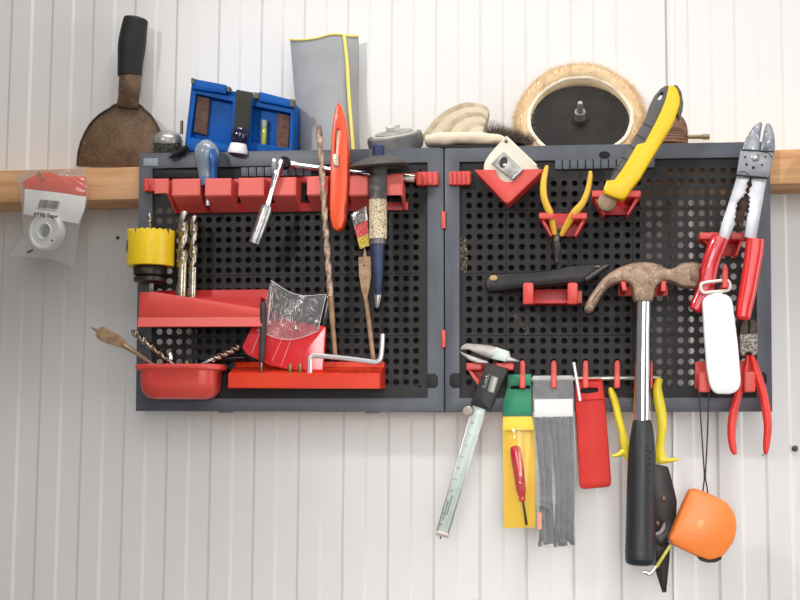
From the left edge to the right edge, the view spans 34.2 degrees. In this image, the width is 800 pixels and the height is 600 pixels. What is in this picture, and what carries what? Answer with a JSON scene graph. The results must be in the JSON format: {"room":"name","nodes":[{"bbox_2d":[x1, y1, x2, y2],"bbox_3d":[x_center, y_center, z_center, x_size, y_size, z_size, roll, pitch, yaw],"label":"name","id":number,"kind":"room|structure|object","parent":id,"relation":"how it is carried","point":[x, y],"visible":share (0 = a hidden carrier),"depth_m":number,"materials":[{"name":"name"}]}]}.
{"room":"garage","nodes":[
{"label":"garage","id":0,"kind":"room"},
{"bbox_2d":[0,0,799,599],"bbox_3d":[0.091,0.036,1.398,1.941,1.800,0.040,0,-6,7],"label":"wall","id":1,"kind":"structure","parent":0,"point":[102,498],"depth_m":1.40,"materials":[{"name":"white wood"}]},
{"bbox_2d":[136,148,445,412],"bbox_3d":[-0.114,-0.020,1.339,0.324,0.271,0.018,0,-6,7],"label":"board","id":2,"kind":"object","parent":1,"relation":"attached to","point":[410,314],"visible":0.54,"depth_m":1.33,"materials":[{"name":"plastic"}]},
{"bbox_2d":[151,120,182,152],"bbox_3d":[-0.248,-0.171,1.389,0.035,0.046,0.036,0,-6,7],"label":"brush","id":3,"kind":"object","parent":2,"relation":"on","point":[167,141],"visible":0.84,"depth_m":1.38,"materials":[{"name":"grey metal"}]},
{"bbox_2d":[153,130,181,142],"bbox_3d":[-0.248,-0.173,1.387,0.030,0.018,0.029,0,-6,7],"label":"cup","id":4,"kind":"object","parent":3,"relation":"on","point":[167,136],"depth_m":1.38,"materials":[{"name":"grey metal"}]},
{"bbox_2d":[168,145,190,160],"bbox_3d":[-0.230,-0.153,1.357,0.028,0.018,0.009,0,-6,7],"label":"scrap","id":5,"kind":"object","parent":2,"relation":"on","point":[181,151],"visible":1,"depth_m":1.35,"materials":[{"name":"black"}]},
{"bbox_2d":[135,364,226,399],"bbox_3d":[-0.221,0.083,1.316,0.091,0.035,0.047,0,-6,7],"label":"bowl","id":6,"kind":"object","parent":2,"relation":"attached to","point":[158,381],"visible":1,"depth_m":1.29,"materials":[{"name":"red plastic"}]},
{"bbox_2d":[90,326,154,363],"bbox_3d":[-0.273,0.056,1.323,0.089,0.058,0.005,0,-6,7],"label":"bit","id":7,"kind":"object","parent":6,"relation":"in","point":[111,338],"visible":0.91,"depth_m":1.33,"materials":[{"name":"brown metal"}]},
{"bbox_2d":[131,330,175,363],"bbox_3d":[-0.247,0.053,1.318,0.055,0.045,0.008,0,-6,4],"label":"drill","id":8,"kind":"object","parent":6,"relation":"in","point":[136,334],"visible":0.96,"depth_m":1.32,"materials":[{"name":"metal"}]},
{"bbox_2d":[167,350,173,363],"bbox_3d":[-0.234,0.067,1.319,0.008,0.031,0.008,0,-6,7],"label":"bit","id":9,"kind":"object","parent":6,"relation":"in","point":[170,354],"visible":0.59,"depth_m":1.32,"materials":[{"name":"silver metal"}]},
{"bbox_2d":[199,344,239,363],"bbox_3d":[-0.184,0.058,1.309,0.047,0.027,0.008,0,-6,7],"label":"drill","id":10,"kind":"object","parent":6,"relation":"in","point":[231,350],"visible":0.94,"depth_m":1.31,"materials":[{"name":"metal"}]},
{"bbox_2d":[210,355,246,363],"bbox_3d":[-0.185,0.064,1.319,0.059,0.017,0.006,0,-6,1],"label":"punch","id":11,"kind":"object","parent":6,"relation":"in","point":[230,357],"visible":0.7,"depth_m":1.32,"materials":[{"name":"black metal"}]},
{"bbox_2d":[137,289,268,326],"bbox_3d":[-0.198,0.008,1.322,0.129,0.042,0.043,0,-6,7],"label":"shelf","id":12,"kind":"object","parent":2,"relation":"attached to","point":[210,308],"visible":0.91,"depth_m":1.30,"materials":[{"name":"red plastic"}]},
{"bbox_2d":[126,212,174,291],"bbox_3d":[-0.255,-0.049,1.328,0.048,0.082,0.048,0,-6,7],"label":"saw","id":13,"kind":"object","parent":12,"relation":"on","point":[150,252],"visible":1,"depth_m":1.31,"materials":[{"name":"yellow metal"}]},
{"bbox_2d":[126,227,174,268],"bbox_3d":[-0.255,-0.052,1.328,0.048,0.037,0.048,0,-6,7],"label":"cup","id":14,"kind":"object","parent":13,"relation":"on","point":[149,247],"depth_m":1.31,"materials":[{"name":"yellow metal"}]},
{"bbox_2d":[176,209,189,296],"bbox_3d":[-0.222,-0.048,1.328,0.013,0.091,0.012,0,-6,7],"label":"drill","id":15,"kind":"object","parent":12,"relation":"on","point":[183,221],"visible":0.99,"depth_m":1.32,"materials":[{"name":"metal"}]},
{"bbox_2d":[188,214,198,296],"bbox_3d":[-0.211,-0.045,1.326,0.009,0.088,0.009,0,-6,7],"label":"drill","id":16,"kind":"object","parent":12,"relation":"on","point":[193,248],"visible":1,"depth_m":1.32,"materials":[{"name":"metal"}]},
{"bbox_2d":[228,127,247,153],"bbox_3d":[-0.168,-0.165,1.352,0.022,0.028,0.021,0,-6,7],"label":"glue bottle","id":17,"kind":"object","parent":2,"relation":"on","point":[239,136],"visible":1,"depth_m":1.34,"materials":[{"name":"white plastic"}]},
{"bbox_2d":[185,78,299,151],"bbox_3d":[-0.168,-0.193,1.385,0.121,0.080,0.050,0,-6,7],"label":"case","id":18,"kind":"object","parent":2,"relation":"on","point":[272,123],"visible":0.92,"depth_m":1.37,"materials":[{"name":"blue plastic"}]},
{"bbox_2d":[143,172,438,212],"bbox_3d":[-0.116,-0.112,1.329,0.310,0.038,0.033,0,-6,7],"label":"rail","id":19,"kind":"object","parent":2,"relation":"attached to","point":[222,194],"visible":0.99,"depth_m":1.32,"materials":[{"name":"red plastic"}]},
{"bbox_2d":[194,139,218,206],"bbox_3d":[-0.199,-0.131,1.336,0.027,0.069,0.027,0,-6,7],"label":"screwdriver","id":20,"kind":"object","parent":19,"relation":"on","point":[206,152],"visible":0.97,"depth_m":1.33,"materials":[{"name":"blue plastic"}]},
{"bbox_2d":[249,156,415,244],"bbox_3d":[-0.069,-0.099,1.323,0.168,0.094,0.036,1,-6,-5],"label":"wrench","id":21,"kind":"object","parent":19,"relation":"on","point":[278,164],"visible":0.97,"depth_m":1.31,"materials":[{"name":"silver metal"}]},
{"bbox_2d":[249,204,272,244],"bbox_3d":[-0.140,-0.075,1.304,0.024,0.042,0.014,0,-6,7],"label":"socket","id":22,"kind":"object","parent":21,"relation":"attached to","point":[265,212],"depth_m":1.30,"materials":[{"name":"silver metal"}]},
{"bbox_2d":[330,102,349,232],"bbox_3d":[-0.060,-0.134,1.309,0.018,0.131,0.020,0,-6,7],"label":"utility knife","id":23,"kind":"object","parent":19,"relation":"hanging from","point":[340,142],"visible":1,"depth_m":1.30,"materials":[{"name":"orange plastic"}]},
{"bbox_2d":[350,144,408,307],"bbox_3d":[-0.021,-0.074,1.295,0.060,0.165,0.059,0,-6,7],"label":"chisel","id":24,"kind":"object","parent":19,"relation":"hanging from","point":[378,163],"visible":1,"depth_m":1.29,"materials":[{"name":"blue metal"}]},
{"bbox_2d":[228,362,384,388],"bbox_3d":[-0.093,0.075,1.305,0.153,0.028,0.039,0,-6,7],"label":"tray","id":25,"kind":"object","parent":2,"relation":"attached to","point":[335,375],"visible":0.98,"depth_m":1.29,"materials":[{"name":"red plastic"}]},
{"bbox_2d":[259,302,266,372],"bbox_3d":[-0.137,0.038,1.294,0.008,0.072,0.007,-5,-8,43],"label":"screwdriver","id":26,"kind":"object","parent":25,"relation":"in","point":[263,310],"visible":1,"depth_m":1.29,"materials":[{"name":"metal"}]},
{"bbox_2d":[243,280,328,370],"bbox_3d":[-0.114,0.026,1.299,0.090,0.091,0.017,0,-6,7],"label":"wallet","id":27,"kind":"object","parent":25,"relation":"in","point":[288,341],"visible":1,"depth_m":1.30,"materials":[{"name":"red plastic"}]},
{"bbox_2d":[269,291,278,318],"bbox_3d":[-0.126,0.005,1.303,0.009,0.028,0.003,0,-6,7],"label":"bit","id":28,"kind":"object","parent":27,"relation":"in","point":[276,292],"visible":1,"depth_m":1.30,"materials":[{"name":"grey metal"}]},
{"bbox_2d":[275,296,284,320],"bbox_3d":[-0.120,0.009,1.302,0.009,0.025,0.003,0,-6,7],"label":"bit","id":29,"kind":"object","parent":27,"relation":"in","point":[282,297],"visible":1,"depth_m":1.30,"materials":[{"name":"grey metal"}]},
{"bbox_2d":[283,301,291,318],"bbox_3d":[-0.113,0.010,1.301,0.008,0.018,0.003,0,-6,7],"label":"bit","id":30,"kind":"object","parent":27,"relation":"in","point":[289,302],"visible":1,"depth_m":1.30,"materials":[{"name":"grey metal"}]},
{"bbox_2d":[295,305,305,322],"bbox_3d":[-0.099,0.014,1.299,0.011,0.018,0.004,0,-6,7],"label":"bit","id":31,"kind":"object","parent":27,"relation":"in","point":[299,316],"visible":1,"depth_m":1.30,"materials":[{"name":"grey metal"}]},
{"bbox_2d":[306,303,314,324],"bbox_3d":[-0.089,0.014,1.297,0.009,0.022,0.004,0,-6,7],"label":"bit","id":32,"kind":"object","parent":27,"relation":"in","point":[312,304],"visible":1,"depth_m":1.30,"materials":[{"name":"grey metal"}]},
{"bbox_2d":[314,300,320,325],"bbox_3d":[-0.082,0.013,1.297,0.007,0.026,0.004,0,-6,7],"label":"bit","id":33,"kind":"object","parent":27,"relation":"in","point":[318,301],"visible":1,"depth_m":1.29,"materials":[{"name":"grey metal"}]},
{"bbox_2d":[288,364,291,372],"bbox_3d":[-0.109,0.069,1.291,0.004,0.011,0.004,-3,-6,29],"label":"bit","id":34,"kind":"object","parent":25,"relation":"in","point":[289,365],"visible":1,"depth_m":1.29,"materials":[{"name":"brown metal"}]},
{"bbox_2d":[298,364,301,372],"bbox_3d":[-0.099,0.068,1.290,0.004,0.011,0.004,-3,-6,29],"label":"bit","id":35,"kind":"object","parent":25,"relation":"in","point":[299,365],"visible":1,"depth_m":1.29,"materials":[{"name":"brown metal"}]},
{"bbox_2d":[316,125,337,354],"bbox_3d":[-0.072,-0.059,1.303,0.028,0.234,0.010,5,-7,-37],"label":"drill","id":36,"kind":"object","parent":25,"relation":"in","point":[329,284],"visible":1,"depth_m":1.30,"materials":[{"name":"brown"}]},
{"bbox_2d":[308,334,384,372],"bbox_3d":[-0.053,0.054,1.288,0.078,0.042,0.006,0,-6,7],"label":"key","id":37,"kind":"object","parent":25,"relation":"in","point":[382,336],"visible":1,"depth_m":1.28,"materials":[{"name":"white metal"}]},
{"bbox_2d":[352,209,375,358],"bbox_3d":[-0.036,-0.018,1.300,0.026,0.154,0.008,1,-6,-10],"label":"bit","id":38,"kind":"object","parent":25,"relation":"in","point":[361,230],"visible":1,"depth_m":1.30,"materials":[{"name":"brown wood"}]},
{"bbox_2d":[352,209,366,225],"bbox_3d":[-0.041,-0.083,1.306,0.016,0.018,0.001,0,-6,7],"label":"print","id":39,"kind":"object","parent":38,"relation":"on","point":[360,217],"depth_m":1.31},
{"bbox_2d":[354,220,368,237],"bbox_3d":[-0.039,-0.071,1.304,0.015,0.019,0.001,0,-6,7],"label":"print","id":40,"kind":"object","parent":38,"relation":"on","point":[361,230],"depth_m":1.30},
{"bbox_2d":[357,234,368,248],"bbox_3d":[-0.037,-0.059,1.302,0.012,0.016,0.001,0,-6,7],"label":"print","id":41,"kind":"object","parent":38,"relation":"on","point":[363,239],"depth_m":1.30},
{"bbox_2d":[367,124,422,150],"bbox_3d":[-0.005,-0.165,1.358,0.059,0.037,0.058,0,-6,7],"label":"wheel","id":42,"kind":"object","parent":2,"relation":"on","point":[394,138],"visible":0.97,"depth_m":1.34,"materials":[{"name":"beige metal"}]},
{"bbox_2d":[423,102,504,150],"bbox_3d":[0.065,-0.180,1.349,0.091,0.058,0.053,0,-6,7],"label":"pad","id":43,"kind":"object","parent":2,"relation":"on","point":[463,125],"visible":0.94,"depth_m":1.34,"materials":[{"name":"beige fabric"}]},
{"bbox_2d":[0,149,799,211],"bbox_3d":[0.014,-0.125,1.372,1.348,0.046,0.060,0,-6,7],"label":"wooden beam","id":44,"kind":"structure","parent":1,"relation":"attached to","point":[106,188],"depth_m":1.38,"materials":[{"name":"brown wood"}]},
{"bbox_2d":[37,171,43,178],"bbox_3d":[-0.378,-0.130,1.383,0.005,0.011,0.023,-1,-6,17],"label":"screw","id":45,"kind":"object","parent":44,"relation":"attached to","point":[38,172],"visible":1,"depth_m":1.37,"materials":[{"name":"gold metal"}]},
{"bbox_2d":[22,172,86,252],"bbox_3d":[-0.370,-0.086,1.374,0.093,0.107,0.031,0,-6,7],"label":"packet","id":46,"kind":"object","parent":45,"relation":"hanging from","point":[47,230],"visible":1,"depth_m":1.38,"materials":[{"name":"white plastic"}]},
{"bbox_2d":[34,212,57,218],"bbox_3d":[-0.370,-0.088,1.359,0.026,0.007,0.001,0,-6,7],"label":"print","id":47,"kind":"object","parent":46,"relation":"attached to","point":[50,216],"depth_m":1.36,"materials":[{"name":"black"}]},
{"bbox_2d":[76,15,160,166],"bbox_3d":[-0.306,-0.230,1.430,0.102,0.167,0.025,0,-6,7],"label":"scraper","id":48,"kind":"object","parent":44,"relation":"on","point":[117,135],"visible":0.91,"depth_m":1.43,"materials":[{"name":"metal"}]},
{"bbox_2d":[289,33,359,149],"bbox_3d":[-0.083,-0.216,1.397,0.079,0.146,0.033,0,-6,7],"label":"sheet","id":49,"kind":"object","parent":44,"relation":"on","point":[325,68],"visible":0.85,"depth_m":1.40,"materials":[{"name":"grey fabric"}]},
{"bbox_2d":[485,120,536,145],"bbox_3d":[0.111,-0.173,1.352,0.072,0.032,0.042,0,-6,7],"label":"brush","id":50,"kind":"object","parent":44,"relation":"on","point":[515,136],"visible":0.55,"depth_m":1.34,"materials":[{"name":"brown"}]},
{"bbox_2d":[510,61,647,145],"bbox_3d":[0.189,-0.196,1.364,0.151,0.137,0.092,0,-6,7],"label":"bonnet","id":51,"kind":"object","parent":44,"relation":"on","point":[575,104],"visible":0.8,"depth_m":1.36,"materials":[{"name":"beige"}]},
{"bbox_2d":[662,115,709,142],"bbox_3d":[0.286,-0.175,1.333,0.060,0.031,0.039,0,-6,7],"label":"wheel","id":52,"kind":"object","parent":44,"relation":"on","point":[678,133],"visible":0.47,"depth_m":1.32,"materials":[{"name":"gold metal"}]},
{"bbox_2d":[445,142,771,411],"bbox_3d":[0.206,-0.022,1.300,0.323,0.269,0.016,0,-6,7],"label":"board","id":53,"kind":"object","parent":1,"relation":"attached to","point":[484,237],"visible":0.73,"depth_m":1.30,"materials":[{"name":"plastic"}]},
{"bbox_2d":[449,171,470,185],"bbox_3d":[0.061,-0.123,1.318,0.023,0.015,0.006,0,-6,7],"label":"clip","id":54,"kind":"object","parent":53,"relation":"attached to","point":[456,178],"visible":1,"depth_m":1.32,"materials":[{"name":"red plastic"}]},
{"bbox_2d":[466,363,514,384],"bbox_3d":[0.090,0.074,1.287,0.046,0.024,0.029,0,-6,7],"label":"holder","id":55,"kind":"object","parent":53,"relation":"attached to","point":[476,370],"visible":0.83,"depth_m":1.28,"materials":[{"name":"red plastic"}]},
{"bbox_2d":[435,343,520,538],"bbox_3d":[0.076,0.137,1.262,0.082,0.190,0.014,-1,-6,10],"label":"caliper","id":56,"kind":"object","parent":55,"relation":"hanging from","point":[493,376],"visible":1,"depth_m":1.26,"materials":[{"name":"metal"}]},
{"bbox_2d":[475,169,542,208],"bbox_3d":[0.109,-0.112,1.297,0.068,0.039,0.041,0,-6,7],"label":"holder","id":57,"kind":"object","parent":53,"relation":"attached to","point":[508,193],"visible":0.98,"depth_m":1.28,"materials":[{"name":"red plastic"}]},
{"bbox_2d":[484,136,541,181],"bbox_3d":[0.113,-0.132,1.292,0.058,0.060,0.035,0,-6,7],"label":"tape measure","id":58,"kind":"object","parent":57,"relation":"in","point":[508,160],"visible":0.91,"depth_m":1.28,"materials":[{"name":"beige plastic"}]},
{"bbox_2d":[523,283,581,305],"bbox_3d":[0.150,-0.005,1.281,0.057,0.021,0.041,0,-6,7],"label":"holder","id":59,"kind":"object","parent":53,"relation":"attached to","point":[570,296],"visible":1,"depth_m":1.27,"materials":[{"name":"red plastic"}]},
{"bbox_2d":[485,263,608,292],"bbox_3d":[0.144,-0.022,1.276,0.121,0.028,0.022,0,-6,7],"label":"tool","id":60,"kind":"object","parent":59,"relation":"on","point":[579,274],"visible":0.99,"depth_m":1.27,"materials":[{"name":"black plastic"}]},
{"bbox_2d":[489,275,496,280],"bbox_3d":[0.092,-0.022,1.276,0.008,0.005,0.001,0,-6,7],"label":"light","id":61,"kind":"object","parent":60,"relation":"attached to","point":[491,277],"depth_m":1.28,"materials":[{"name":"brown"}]},
{"bbox_2d":[539,213,586,239],"bbox_3d":[0.162,-0.075,1.289,0.047,0.027,0.037,0,-6,7],"label":"holder","id":62,"kind":"object","parent":53,"relation":"attached to","point":[580,219],"visible":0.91,"depth_m":1.29,"materials":[{"name":"red plastic"}]},
{"bbox_2d":[540,165,592,264],"bbox_3d":[0.163,-0.083,1.277,0.051,0.096,0.027,0,-6,7],"label":"pliers","id":63,"kind":"object","parent":62,"relation":"in","point":[557,233],"visible":1,"depth_m":1.27,"materials":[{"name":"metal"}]},
{"bbox_2d":[519,361,660,388],"bbox_3d":[0.185,0.073,1.272,0.138,0.028,0.034,0,-6,7],"label":"peg rail","id":64,"kind":"object","parent":53,"relation":"attached to","point":[616,384],"visible":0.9,"depth_m":1.27,"materials":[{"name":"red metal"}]},
{"bbox_2d":[502,374,535,527],"bbox_3d":[0.116,0.147,1.264,0.032,0.150,0.016,0,-6,7],"label":"packet","id":65,"kind":"object","parent":64,"relation":"hanging from","point":[518,426],"visible":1,"depth_m":1.27,"materials":[{"name":"yellow"}]},
{"bbox_2d":[510,445,527,524],"bbox_3d":[0.115,0.180,1.261,0.017,0.077,0.011,0,-6,7],"label":"screwdriver","id":66,"kind":"object","parent":65,"relation":"in","point":[515,451],"visible":1,"depth_m":1.26,"materials":[{"name":"red plastic"}]},
{"bbox_2d":[533,376,572,529],"bbox_3d":[0.149,0.156,1.260,0.042,0.166,0.012,0,-6,7],"label":"bag","id":67,"kind":"object","parent":64,"relation":"hanging from","point":[542,407],"visible":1,"depth_m":1.26,"materials":[{"name":"white paper"}]},
{"bbox_2d":[534,418,541,545],"bbox_3d":[0.135,0.176,1.262,0.008,0.124,0.002,0,-6,7],"label":"cable tie","id":68,"kind":"object","parent":67,"relation":"in","point":[539,542],"visible":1,"depth_m":1.26,"materials":[{"name":"grey plastic"}]},
{"bbox_2d":[536,418,542,540],"bbox_3d":[0.136,0.174,1.260,0.008,0.119,0.002,0,-6,7],"label":"cable tie","id":69,"kind":"object","parent":67,"relation":"in","point":[536,418],"visible":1,"depth_m":1.26,"materials":[{"name":"grey plastic"}]},
{"bbox_2d":[538,512,541,529],"bbox_3d":[0.135,0.213,1.252,0.004,0.017,0.001,0,-6,7],"label":"print","id":70,"kind":"object","parent":67,"relation":"attached to","point":[539,514],"depth_m":1.25},
{"bbox_2d":[538,419,543,540],"bbox_3d":[0.137,0.174,1.259,0.007,0.117,0.002,0,-6,7],"label":"cable tie","id":71,"kind":"object","parent":67,"relation":"in","point":[542,536],"visible":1,"depth_m":1.26,"materials":[{"name":"grey plastic"}]},
{"bbox_2d":[539,419,546,544],"bbox_3d":[0.138,0.175,1.257,0.007,0.121,0.002,0,-6,7],"label":"cable tie","id":72,"kind":"object","parent":67,"relation":"in","point":[540,420],"visible":1,"depth_m":1.26,"materials":[{"name":"grey plastic"}]},
{"bbox_2d":[542,419,548,544],"bbox_3d":[0.141,0.176,1.261,0.007,0.120,0.002,0,-6,7],"label":"cable tie","id":73,"kind":"object","parent":67,"relation":"in","point":[542,419],"visible":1,"depth_m":1.26,"materials":[{"name":"grey plastic"}]},
{"bbox_2d":[543,417,549,543],"bbox_3d":[0.142,0.174,1.260,0.007,0.123,0.002,0,-6,7],"label":"cable tie","id":74,"kind":"object","parent":67,"relation":"in","point":[548,541],"visible":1,"depth_m":1.26,"materials":[{"name":"grey plastic"}]},
{"bbox_2d":[544,417,550,539],"bbox_3d":[0.143,0.172,1.258,0.007,0.119,0.002,0,-6,7],"label":"cable tie","id":75,"kind":"object","parent":67,"relation":"in","point":[545,418],"visible":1,"depth_m":1.26,"materials":[{"name":"grey plastic"}]},
{"bbox_2d":[546,419,553,543],"bbox_3d":[0.145,0.175,1.256,0.007,0.120,0.002,0,-6,7],"label":"cable tie","id":76,"kind":"object","parent":67,"relation":"in","point":[547,420],"visible":1,"depth_m":1.25,"materials":[{"name":"grey plastic"}]},
{"bbox_2d":[548,418,553,538],"bbox_3d":[0.147,0.175,1.261,0.007,0.120,0.002,0,-6,7],"label":"cable tie","id":77,"kind":"object","parent":67,"relation":"in","point":[548,418],"visible":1,"depth_m":1.26,"materials":[{"name":"grey plastic"}]},
{"bbox_2d":[550,419,556,546],"bbox_3d":[0.149,0.177,1.258,0.008,0.122,0.002,0,-6,7],"label":"cable tie","id":78,"kind":"object","parent":67,"relation":"in","point":[555,543],"visible":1,"depth_m":1.26,"materials":[{"name":"grey plastic"}]},
{"bbox_2d":[551,418,558,541],"bbox_3d":[0.150,0.174,1.257,0.008,0.119,0.002,0,-6,7],"label":"cable tie","id":79,"kind":"object","parent":67,"relation":"in","point":[551,418],"visible":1,"depth_m":1.26,"materials":[{"name":"grey plastic"}]},
{"bbox_2d":[553,417,560,539],"bbox_3d":[0.152,0.172,1.255,0.007,0.119,0.002,0,-6,7],"label":"cable tie","id":80,"kind":"object","parent":67,"relation":"in","point":[554,418],"visible":1,"depth_m":1.25,"materials":[{"name":"grey plastic"}]},
{"bbox_2d":[556,419,561,545],"bbox_3d":[0.155,0.176,1.258,0.007,0.122,0.002,0,-6,7],"label":"cable tie","id":81,"kind":"object","parent":67,"relation":"in","point":[556,419],"visible":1,"depth_m":1.26,"materials":[{"name":"grey plastic"}]},
{"bbox_2d":[558,417,564,545],"bbox_3d":[0.156,0.175,1.256,0.006,0.125,0.002,0,-6,7],"label":"cable tie","id":82,"kind":"object","parent":67,"relation":"in","point":[559,418],"visible":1,"depth_m":1.25,"materials":[{"name":"grey plastic"}]},
{"bbox_2d":[560,419,565,542],"bbox_3d":[0.158,0.174,1.254,0.006,0.118,0.002,0,-6,7],"label":"cable tie","id":83,"kind":"object","parent":67,"relation":"in","point":[561,420],"visible":1,"depth_m":1.25,"materials":[{"name":"grey plastic"}]},
{"bbox_2d":[561,418,566,544],"bbox_3d":[0.160,0.176,1.259,0.006,0.122,0.002,0,-6,7],"label":"cable tie","id":84,"kind":"object","parent":67,"relation":"in","point":[561,418],"visible":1,"depth_m":1.26,"materials":[{"name":"grey plastic"}]},
{"bbox_2d":[563,417,568,541],"bbox_3d":[0.161,0.173,1.257,0.005,0.121,0.002,0,-6,7],"label":"cable tie","id":85,"kind":"object","parent":67,"relation":"in","point":[563,417],"visible":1,"depth_m":1.26,"materials":[{"name":"grey plastic"}]},
{"bbox_2d":[565,418,569,540],"bbox_3d":[0.162,0.173,1.256,0.005,0.117,0.002,0,-6,7],"label":"cable tie","id":86,"kind":"object","parent":67,"relation":"in","point":[565,418],"visible":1,"depth_m":1.26,"materials":[{"name":"grey plastic"}]},
{"bbox_2d":[567,416,571,539],"bbox_3d":[0.163,0.171,1.254,0.005,0.119,0.002,0,-6,7],"label":"cable tie","id":87,"kind":"object","parent":67,"relation":"in","point":[568,421],"visible":1,"depth_m":1.25,"materials":[{"name":"grey plastic"}]},
{"bbox_2d":[569,416,571,543],"bbox_3d":[0.166,0.174,1.258,0.004,0.123,0.002,0,-6,7],"label":"cable tie","id":88,"kind":"object","parent":67,"relation":"in","point":[569,416],"visible":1,"depth_m":1.26,"materials":[{"name":"grey plastic"}]},
{"bbox_2d":[570,416,574,544],"bbox_3d":[0.167,0.174,1.257,0.004,0.124,0.002,0,-6,7],"label":"cable tie","id":89,"kind":"object","parent":67,"relation":"in","point":[571,417],"visible":1,"depth_m":1.26,"materials":[{"name":"grey plastic"}]},
{"bbox_2d":[572,362,580,400],"bbox_3d":[0.171,0.079,1.254,0.009,0.038,0.003,0,-6,7],"label":"pin","id":90,"kind":"object","parent":64,"relation":"attached to","point":[573,363],"visible":1,"depth_m":1.25,"materials":[{"name":"white metal"}]},
{"bbox_2d":[575,378,610,488],"bbox_3d":[0.187,0.129,1.259,0.034,0.107,0.011,0,-6,7],"label":"sheath","id":91,"kind":"object","parent":64,"relation":"hanging from","point":[591,419],"visible":1,"depth_m":1.25,"materials":[{"name":"red plastic"}]},
{"bbox_2d":[608,377,678,592],"bbox_3d":[0.236,0.179,1.259,0.067,0.207,0.022,0,-6,7],"label":"tin snips","id":92,"kind":"object","parent":64,"relation":"hanging from","point":[666,501],"visible":0.87,"depth_m":1.25,"materials":[{"name":"yellow"}]},
{"bbox_2d":[599,151,609,158],"bbox_3d":[0.205,-0.145,1.305,0.011,0.008,0.001,0,-6,7],"label":"hole","id":93,"kind":"object","parent":53,"relation":"attached to","point":[602,154],"depth_m":1.30,"materials":[{"name":"black"}]},
{"bbox_2d":[591,191,640,219],"bbox_3d":[0.213,-0.096,1.282,0.047,0.029,0.041,0,-6,7],"label":"holder","id":94,"kind":"object","parent":53,"relation":"attached to","point":[626,207],"visible":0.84,"depth_m":1.28,"materials":[{"name":"red plastic"}]},
{"bbox_2d":[597,85,682,211],"bbox_3d":[0.234,-0.147,1.266,0.083,0.123,0.017,0,-6,7],"label":"utility knife","id":95,"kind":"object","parent":94,"relation":"in","point":[661,115],"visible":1,"depth_m":1.26,"materials":[{"name":"yellow plastic"}]},
{"bbox_2d":[618,281,667,295],"bbox_3d":[0.238,-0.011,1.267,0.049,0.010,0.047,0,-6,7],"label":"hook","id":96,"kind":"object","parent":53,"relation":"attached to","point":[662,289],"visible":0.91,"depth_m":1.27,"materials":[{"name":"red plastic"}]},
{"bbox_2d":[584,262,698,565],"bbox_3d":[0.231,0.107,1.240,0.109,0.289,0.029,0,-6,7],"label":"hammer","id":97,"kind":"object","parent":96,"relation":"hanging from","point":[643,278],"visible":1,"depth_m":1.24,"materials":[{"name":"metal"}]},
{"bbox_2d":[642,391,736,575],"bbox_3d":[0.275,0.168,1.241,0.087,0.188,0.026,0,-6,7],"label":"tape measure","id":98,"kind":"object","parent":53,"relation":"hanging from","point":[704,526],"visible":0.99,"depth_m":1.22,"materials":[{"name":"orange plastic"}]},
{"bbox_2d":[697,233,744,258],"bbox_3d":[0.314,-0.054,1.270,0.044,0.026,0.033,0,-6,7],"label":"holder","id":99,"kind":"object","parent":53,"relation":"attached to","point":[735,241],"visible":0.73,"depth_m":1.26,"materials":[{"name":"red plastic"}]},
{"bbox_2d":[690,122,774,320],"bbox_3d":[0.318,-0.075,1.243,0.082,0.190,0.015,0,-6,7],"label":"pliers","id":100,"kind":"object","parent":99,"relation":"in","point":[754,163],"visible":1,"depth_m":1.24,"materials":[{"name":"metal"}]},
{"bbox_2d":[716,264,727,289],"bbox_3d":[0.313,-0.023,1.252,0.012,0.029,0.060,0,-6,7],"label":"hook","id":101,"kind":"object","parent":53,"relation":"attached to","point":[724,285],"visible":0.84,"depth_m":1.22,"materials":[{"name":"red plastic"}]},
{"bbox_2d":[699,279,740,393],"bbox_3d":[0.301,0.034,1.225,0.037,0.109,0.007,0,-6,7],"label":"tag","id":102,"kind":"object","parent":101,"relation":"hanging from","point":[719,328],"visible":1,"depth_m":1.22,"materials":[{"name":"white plastic"}]},
{"bbox_2d":[695,361,755,391],"bbox_3d":[0.316,0.073,1.253,0.060,0.032,0.041,0,-6,7],"label":"holder","id":103,"kind":"object","parent":53,"relation":"attached to","point":[701,379],"visible":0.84,"depth_m":1.24,"materials":[{"name":"red plastic"}]},
{"bbox_2d":[727,319,771,454],"bbox_3d":[0.334,0.083,1.247,0.042,0.130,0.014,0,-6,7],"label":"pliers","id":104,"kind":"object","parent":103,"relation":"hanging from","point":[747,337],"visible":0.98,"depth_m":1.24,"materials":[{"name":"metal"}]},
{"bbox_2d":[671,0,676,599],"bbox_3d":[0.285,0.003,1.355,0.012,1.004,0.002,0,-6,7],"label":"trim","id":105,"kind":"structure","parent":1,"relation":"attached to","point":[672,1],"depth_m":1.34,"materials":[{"name":"white"}]},
{"bbox_2d":[792,445,797,451],"bbox_3d":[0.403,0.151,1.326,0.006,0.006,0.003,0,-6,7],"label":"screw","id":106,"kind":"object","parent":1,"relation":"attached to","point":[794,448],"visible":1,"depth_m":1.32,"materials":[{"name":"grey metal"}]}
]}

